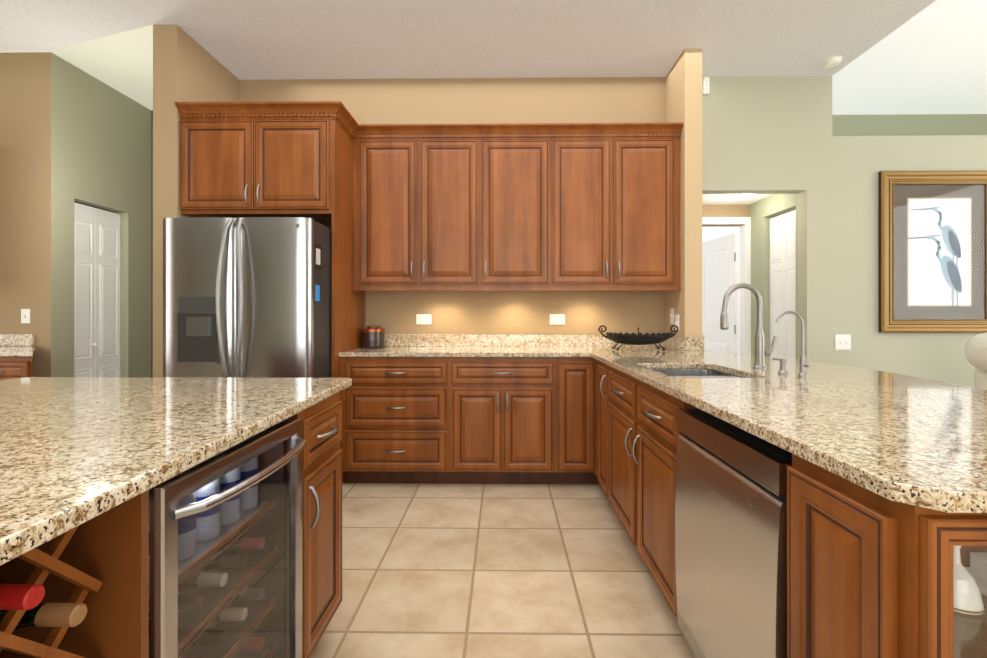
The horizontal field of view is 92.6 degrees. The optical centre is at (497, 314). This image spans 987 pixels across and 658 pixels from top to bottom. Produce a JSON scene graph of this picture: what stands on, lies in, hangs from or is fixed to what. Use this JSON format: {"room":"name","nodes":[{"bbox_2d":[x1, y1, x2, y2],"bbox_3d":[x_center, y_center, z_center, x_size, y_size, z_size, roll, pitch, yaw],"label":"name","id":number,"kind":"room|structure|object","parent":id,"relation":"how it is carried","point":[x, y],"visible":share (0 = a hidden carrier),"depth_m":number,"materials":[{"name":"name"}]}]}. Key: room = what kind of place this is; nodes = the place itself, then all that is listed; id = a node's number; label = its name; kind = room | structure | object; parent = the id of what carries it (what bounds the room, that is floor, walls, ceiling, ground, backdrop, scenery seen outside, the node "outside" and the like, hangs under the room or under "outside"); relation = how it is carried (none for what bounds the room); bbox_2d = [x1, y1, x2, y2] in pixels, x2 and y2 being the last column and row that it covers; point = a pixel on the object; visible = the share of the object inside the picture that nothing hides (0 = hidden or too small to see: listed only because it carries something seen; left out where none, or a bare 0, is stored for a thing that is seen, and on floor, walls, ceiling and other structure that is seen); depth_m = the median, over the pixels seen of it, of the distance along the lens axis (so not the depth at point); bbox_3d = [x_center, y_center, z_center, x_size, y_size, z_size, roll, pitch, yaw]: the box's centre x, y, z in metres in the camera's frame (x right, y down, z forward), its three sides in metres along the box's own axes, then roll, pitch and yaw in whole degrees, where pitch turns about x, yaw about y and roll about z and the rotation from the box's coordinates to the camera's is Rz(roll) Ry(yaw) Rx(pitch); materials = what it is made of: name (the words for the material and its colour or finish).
{"room":"kitchen","nodes":[
{"label":"kitchen","id":0,"kind":"room"},
{"bbox_2d":[0,52,50,376],"bbox_3d":[-5.354,-0.494,4.016,3.269,3.390,0.120,0,0,1],"label":"wall","id":1,"kind":"structure","parent":0,"point":[25,180],"depth_m":3.94,"materials":[{"name":"beige paint"}]},
{"bbox_2d":[21,309,29,322],"bbox_3d":[-3.930,0.011,3.927,0.075,0.120,0.016,0,0,1],"label":"light switch","id":2,"kind":"object","parent":1,"relation":"attached to","point":[25,315],"visible":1,"depth_m":3.93,"materials":[{"name":"white plastic"}]},
{"bbox_2d":[51,52,152,376],"bbox_3d":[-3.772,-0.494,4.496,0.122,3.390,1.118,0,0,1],"label":"wall","id":3,"kind":"structure","parent":0,"point":[100,144],"depth_m":4.43,"materials":[{"name":"green paint"}]},
{"bbox_2d":[74,202,119,376],"bbox_3d":[-3.771,0.091,4.446,0.097,2.196,0.574,0,0,1],"label":"closet door","id":4,"kind":"structure","parent":3,"relation":"in","point":[96,292],"depth_m":4.46,"materials":[{"name":"white paint"}]},
{"bbox_2d":[153,24,238,376],"bbox_3d":[-2.226,-0.495,3.602,0.164,3.390,0.865,0,0,1],"label":"wall","id":5,"kind":"structure","parent":0,"point":[187,67],"depth_m":3.17,"materials":[{"name":"beige paint"}]},
{"bbox_2d":[0,0,935,79],"bbox_3d":[-2.180,-1.977,-0.090,9.725,0.050,8.110,0,0,1],"label":"ceiling","id":6,"kind":"structure","parent":0,"point":[322,39],"depth_m":3.26,"materials":[{"name":"white paint"}]},
{"bbox_2d":[822,56,842,67],"bbox_3d":[2.567,-1.931,3.618,0.132,0.035,0.132,0,0,1],"label":"smoke detector","id":7,"kind":"object","parent":6,"relation":"attached to","point":[833,61],"visible":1,"depth_m":3.59,"materials":[{"name":"white plastic"}]},
{"bbox_2d":[0,0,986,114],"bbox_3d":[0.239,-2.216,2.323,14.500,0.050,13.000,0,0,1],"label":"ceiling","id":8,"kind":"structure","parent":0,"point":[931,58],"depth_m":4.16,"materials":[{"name":"white paint"}]},
{"bbox_2d":[310,483,695,657],"bbox_3d":[0.239,1.250,2.321,14.500,0.100,13.000,0,0,1],"label":"floor","id":9,"kind":"structure","parent":0,"point":[433,570],"depth_m":2.14,"materials":[{"name":"tile"}]},
{"bbox_2d":[0,356,32,379],"bbox_3d":[-3.498,0.747,3.606,0.475,0.904,0.610,0,0,1],"label":"base cabinet","id":10,"kind":"object","parent":9,"relation":"on","point":[12,367],"visible":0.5,"depth_m":3.28,"materials":[{"name":"brown wood"}]},
{"bbox_2d":[0,334,36,355],"bbox_3d":[-4.216,0.225,3.621,1.966,0.130,0.641,0,0,1],"label":"countertop","id":11,"kind":"structure","parent":10,"relation":"on","point":[17,344],"depth_m":3.91,"materials":[{"name":"stone"}]},
{"bbox_2d":[0,392,341,657],"bbox_3d":[-1.244,0.746,0.968,1.368,0.904,1.695,0,0,1],"label":"kitchen island","id":12,"kind":"object","parent":9,"relation":"on","point":[109,549],"visible":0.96,"depth_m":0.82,"materials":[{"name":"brown wood"}]},
{"bbox_2d":[0,525,102,657],"bbox_3d":[-0.811,0.693,0.626,0.372,0.737,0.361,0,0,1],"label":"wine rack","id":13,"kind":"object","parent":12,"relation":"in","point":[21,606],"visible":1,"depth_m":0.71,"materials":[{"name":"brown wood"}]},
{"bbox_2d":[0,377,351,564],"bbox_3d":[-1.264,0.274,0.960,1.440,0.030,1.998,0,0,1],"label":"island countertop","id":14,"kind":"structure","parent":12,"relation":"on","point":[75,451],"depth_m":1.04,"materials":[{"name":"stone"}]},
{"bbox_2d":[149,417,306,657],"bbox_3d":[-0.860,0.753,1.137,0.662,0.890,0.587,0,0,1],"label":"wine cooler","id":15,"kind":"object","parent":9,"relation":"on","point":[218,555],"visible":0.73,"depth_m":1.18,"materials":[{"name":"stainless steel"},{"name":"glass"},{"name":"black plastic"}]},
{"bbox_2d":[163,217,331,377],"bbox_3d":[-1.576,0.306,3.290,0.906,1.787,1.030,0,0,1],"label":"refrigerator","id":16,"kind":"object","parent":9,"relation":"on","point":[247,297],"visible":0.6,"depth_m":2.84,"materials":[{"name":"grey metal"}]},
{"bbox_2d":[340,357,451,483],"bbox_3d":[-0.689,0.747,3.577,0.725,0.904,0.626,0,0,1],"label":"base cabinet","id":17,"kind":"object","parent":9,"relation":"on","point":[397,411],"depth_m":3.27,"materials":[{"name":"brown wood"}]},
{"bbox_2d":[452,357,555,483],"bbox_3d":[0.039,0.747,3.567,0.732,0.904,0.626,0,0,1],"label":"base cabinet","id":18,"kind":"object","parent":9,"relation":"on","point":[504,408],"depth_m":3.26,"materials":[{"name":"brown wood"}]},
{"bbox_2d":[556,357,595,483],"bbox_3d":[0.541,0.747,3.561,0.271,0.904,0.626,0,0,1],"label":"base cabinet","id":19,"kind":"object","parent":9,"relation":"on","point":[575,376],"depth_m":3.25,"materials":[{"name":"brown wood"}]},
{"bbox_2d":[339,334,586,356],"bbox_3d":[-0.236,0.225,3.564,1.710,0.130,0.646,0,0,1],"label":"countertop","id":20,"kind":"structure","parent":19,"relation":"on","point":[395,345],"depth_m":3.85,"materials":[{"name":"stone"}]},
{"bbox_2d":[361,325,384,347],"bbox_3d":[-0.985,0.171,3.738,0.186,0.178,0.186,0,0,1],"label":"crock","id":21,"kind":"object","parent":20,"relation":"on","point":[372,336],"visible":1,"depth_m":3.67,"materials":[{"name":"brown"}]},
{"bbox_2d":[675,409,791,657],"bbox_3d":[0.910,0.763,1.334,0.592,0.872,0.605,0,0,1],"label":"dishwasher","id":22,"kind":"object","parent":9,"relation":"on","point":[731,534],"visible":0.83,"depth_m":1.26,"materials":[{"name":"grey metal"}]},
{"bbox_2d":[787,454,986,657],"bbox_3d":[0.862,0.745,0.861,0.479,0.904,0.327,0,0,1],"label":"base cabinet","id":23,"kind":"object","parent":9,"relation":"on","point":[870,574],"depth_m":0.81,"materials":[{"name":"brown wood"}]},
{"bbox_2d":[587,334,986,512],"bbox_3d":[1.197,0.224,2.273,1.150,0.130,3.188,0,0,1],"label":"countertop","id":24,"kind":"structure","parent":23,"relation":"on","point":[914,441],"depth_m":1.24,"materials":[{"name":"stone"}]},
{"bbox_2d":[598,325,678,350],"bbox_3d":[1.020,0.165,3.408,0.578,0.180,0.266,0,0,1],"label":"bowl","id":25,"kind":"object","parent":24,"relation":"on","point":[633,338],"visible":1,"depth_m":3.33,"materials":[{"name":"black metal"}]},
{"bbox_2d":[652,369,743,377],"bbox_3d":[0.936,0.390,2.237,0.429,0.200,0.614,0,0,1],"label":"sink","id":26,"kind":"object","parent":24,"relation":"in","point":[695,373],"visible":0.08,"depth_m":2.54,"materials":[{"name":"silver metal"}]},
{"bbox_2d":[720,283,776,368],"bbox_3d":[1.219,0.053,2.295,0.276,0.412,0.061,0,0,1],"label":"faucet","id":27,"kind":"object","parent":24,"relation":"on","point":[761,352],"visible":1,"depth_m":2.28,"materials":[{"name":"silver metal"}]},
{"bbox_2d":[772,358,787,373],"bbox_3d":[1.240,0.224,2.069,0.064,0.070,0.038,0,0,1],"label":"soap dispenser","id":28,"kind":"object","parent":24,"relation":"on","point":[783,369],"visible":1,"depth_m":2.06,"materials":[{"name":"silver metal"}]},
{"bbox_2d":[775,311,809,377],"bbox_3d":[1.218,0.121,1.945,0.129,0.274,0.056,0,0,1],"label":"filter faucet","id":29,"kind":"object","parent":24,"relation":"on","point":[802,373],"visible":1,"depth_m":1.95,"materials":[{"name":"silver metal"}]},
{"bbox_2d":[953,546,986,657],"bbox_3d":[1.125,0.749,0.865,0.890,0.613,0.248,0,0,1],"label":"glass pane","id":30,"kind":"object","parent":23,"relation":"in","point":[974,585],"depth_m":0.89,"materials":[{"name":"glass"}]},
{"bbox_2d":[964,332,986,389],"bbox_3d":[3.744,0.657,2.955,1.109,1.084,0.920,0,0,1],"label":"recliner","id":31,"kind":"object","parent":9,"relation":"on","point":[975,349],"visible":0.23,"depth_m":3.17,"materials":[{"name":"white leather"}]},
{"bbox_2d":[239,76,986,387],"bbox_3d":[2.685,-0.494,3.910,9.650,3.390,0.120,0,0,1],"label":"wall","id":32,"kind":"structure","parent":0,"point":[766,134],"depth_m":3.86,"materials":[{"name":"beige paint"}]},
{"bbox_2d":[175,101,350,232],"bbox_3d":[-1.629,-1.050,3.540,1.027,0.731,0.726,0,0,1],"label":"upper cabinet","id":33,"kind":"object","parent":32,"relation":"attached to","point":[261,158],"depth_m":3.18,"materials":[{"name":"brown wood"}]},
{"bbox_2d":[351,125,482,292],"bbox_3d":[-0.610,-0.810,3.717,0.958,1.211,0.346,0,0,1],"label":"upper cabinet","id":34,"kind":"object","parent":32,"relation":"attached to","point":[417,190],"depth_m":3.55,"materials":[{"name":"brown wood"}]},
{"bbox_2d":[416,314,430,324],"bbox_3d":[-0.606,0.038,3.887,0.125,0.085,0.008,0,0,1],"label":"electrical outlet","id":35,"kind":"object","parent":32,"relation":"attached to","point":[423,319],"visible":1,"depth_m":3.88,"materials":[{"name":"white plastic"}]},
{"bbox_2d":[483,123,554,290],"bbox_3d":[0.136,-0.810,3.707,0.534,1.211,0.346,0,0,1],"label":"upper cabinet","id":36,"kind":"object","parent":32,"relation":"attached to","point":[511,207],"depth_m":3.54,"materials":[{"name":"brown wood"}]},
{"bbox_2d":[550,314,564,324],"bbox_3d":[0.493,0.038,3.873,0.125,0.085,0.008,0,0,1],"label":"electrical outlet","id":37,"kind":"object","parent":32,"relation":"attached to","point":[557,319],"visible":1,"depth_m":3.87,"materials":[{"name":"white plastic"}]},
{"bbox_2d":[551,122,682,290],"bbox_3d":[0.889,-0.810,3.697,0.971,1.211,0.346,0,0,1],"label":"upper cabinet","id":38,"kind":"object","parent":32,"relation":"attached to","point":[617,185],"depth_m":3.53,"materials":[{"name":"brown wood"}]},
{"bbox_2d":[702,77,708,94],"bbox_3d":[1.702,-1.868,3.847,0.048,0.138,0.031,0,0,1],"label":"door chime","id":39,"kind":"object","parent":32,"relation":"attached to","point":[705,85],"visible":0.98,"depth_m":3.83,"materials":[{"name":"white plastic"}]},
{"bbox_2d":[835,335,850,349],"bbox_3d":[2.817,0.223,3.838,0.125,0.125,0.016,0,0,1],"label":"light switch","id":40,"kind":"object","parent":32,"relation":"attached to","point":[842,342],"visible":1,"depth_m":3.84,"materials":[{"name":"white plastic"}]},
{"bbox_2d":[832,114,986,135],"bbox_3d":[5.082,-1.674,4.603,4.875,1.030,1.327,0,0,1],"label":"wall ledge","id":41,"kind":"object","parent":32,"relation":"attached to","point":[910,125],"visible":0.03,"depth_m":5.15,"materials":[{"name":"green paint"}]},
{"bbox_2d":[878,171,986,332],"bbox_3d":[3.578,-0.509,3.813,0.950,1.306,0.044,0,0,1],"label":"framed art","id":42,"kind":"object","parent":32,"relation":"attached to","point":[931,268],"visible":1,"depth_m":3.82,"materials":[{"name":"gold metal"}]},
{"bbox_2d":[665,48,701,336],"bbox_3d":[1.441,-0.495,3.720,0.128,3.390,0.533,0,0,1],"label":"wall","id":43,"kind":"structure","parent":0,"point":[683,90],"depth_m":3.45,"materials":[{"name":"beige paint"}]},
{"bbox_2d":[670,308,673,323],"bbox_3d":[1.368,0.011,3.707,0.016,0.120,0.075,0,0,1],"label":"light switch","id":44,"kind":"object","parent":43,"relation":"attached to","point":[672,316],"visible":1,"depth_m":3.69,"materials":[{"name":"white plastic"}]},
{"bbox_2d":[675,315,678,329],"bbox_3d":[1.366,0.060,3.597,0.016,0.120,0.075,0,0,1],"label":"outlet","id":45,"kind":"object","parent":43,"relation":"attached to","point":[677,320],"visible":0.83,"depth_m":3.58,"materials":[{"name":"white plastic"}]},
{"bbox_2d":[702,227,738,353],"bbox_3d":[2.244,-0.098,6.456,3.040,2.600,0.120,0,0,1],"label":"wall","id":46,"kind":"structure","parent":0,"point":[709,233],"depth_m":6.38,"materials":[{"name":"white paint"}]},
{"bbox_2d":[702,204,746,226],"bbox_3d":[2.092,-0.058,4.808,1.139,2.519,0.120,0,0,1],"label":"wall","id":47,"kind":"structure","parent":0,"point":[740,210],"depth_m":4.75,"materials":[{"name":"beige paint"}]},
{"bbox_2d":[702,233,737,353],"bbox_3d":[2.419,0.170,5.239,0.157,2.038,0.753,0,0,1],"label":"door","id":48,"kind":"structure","parent":47,"relation":"in","point":[719,267],"depth_m":5.16,"materials":[{"name":"white paint"}]},
{"bbox_2d":[702,217,750,354],"bbox_3d":[2.117,0.111,4.799,0.850,2.180,0.136,0,0,1],"label":"door frame","id":49,"kind":"structure","parent":47,"relation":"attached to","point":[744,293],"depth_m":4.74,"materials":[{"name":"white paint"}]},
{"bbox_2d":[702,194,771,204],"bbox_3d":[2.087,-1.129,4.423,1.139,0.040,0.890,0,0,1],"label":"ceiling","id":50,"kind":"structure","parent":0,"point":[722,199],"depth_m":4.54,"materials":[{"name":"white paint"}]},
{"bbox_2d":[747,194,797,359],"bbox_3d":[2.581,-0.059,4.346,0.149,2.519,0.750,0,0,1],"label":"wall","id":51,"kind":"structure","parent":0,"point":[761,213],"depth_m":4.49,"materials":[{"name":"beige paint"}]},
{"bbox_2d":[770,210,795,359],"bbox_3d":[2.598,0.140,4.246,0.042,2.098,0.466,0,0,1],"label":"door","id":52,"kind":"structure","parent":51,"relation":"in","point":[783,264],"depth_m":4.26,"materials":[{"name":"white paint"}]}
]}

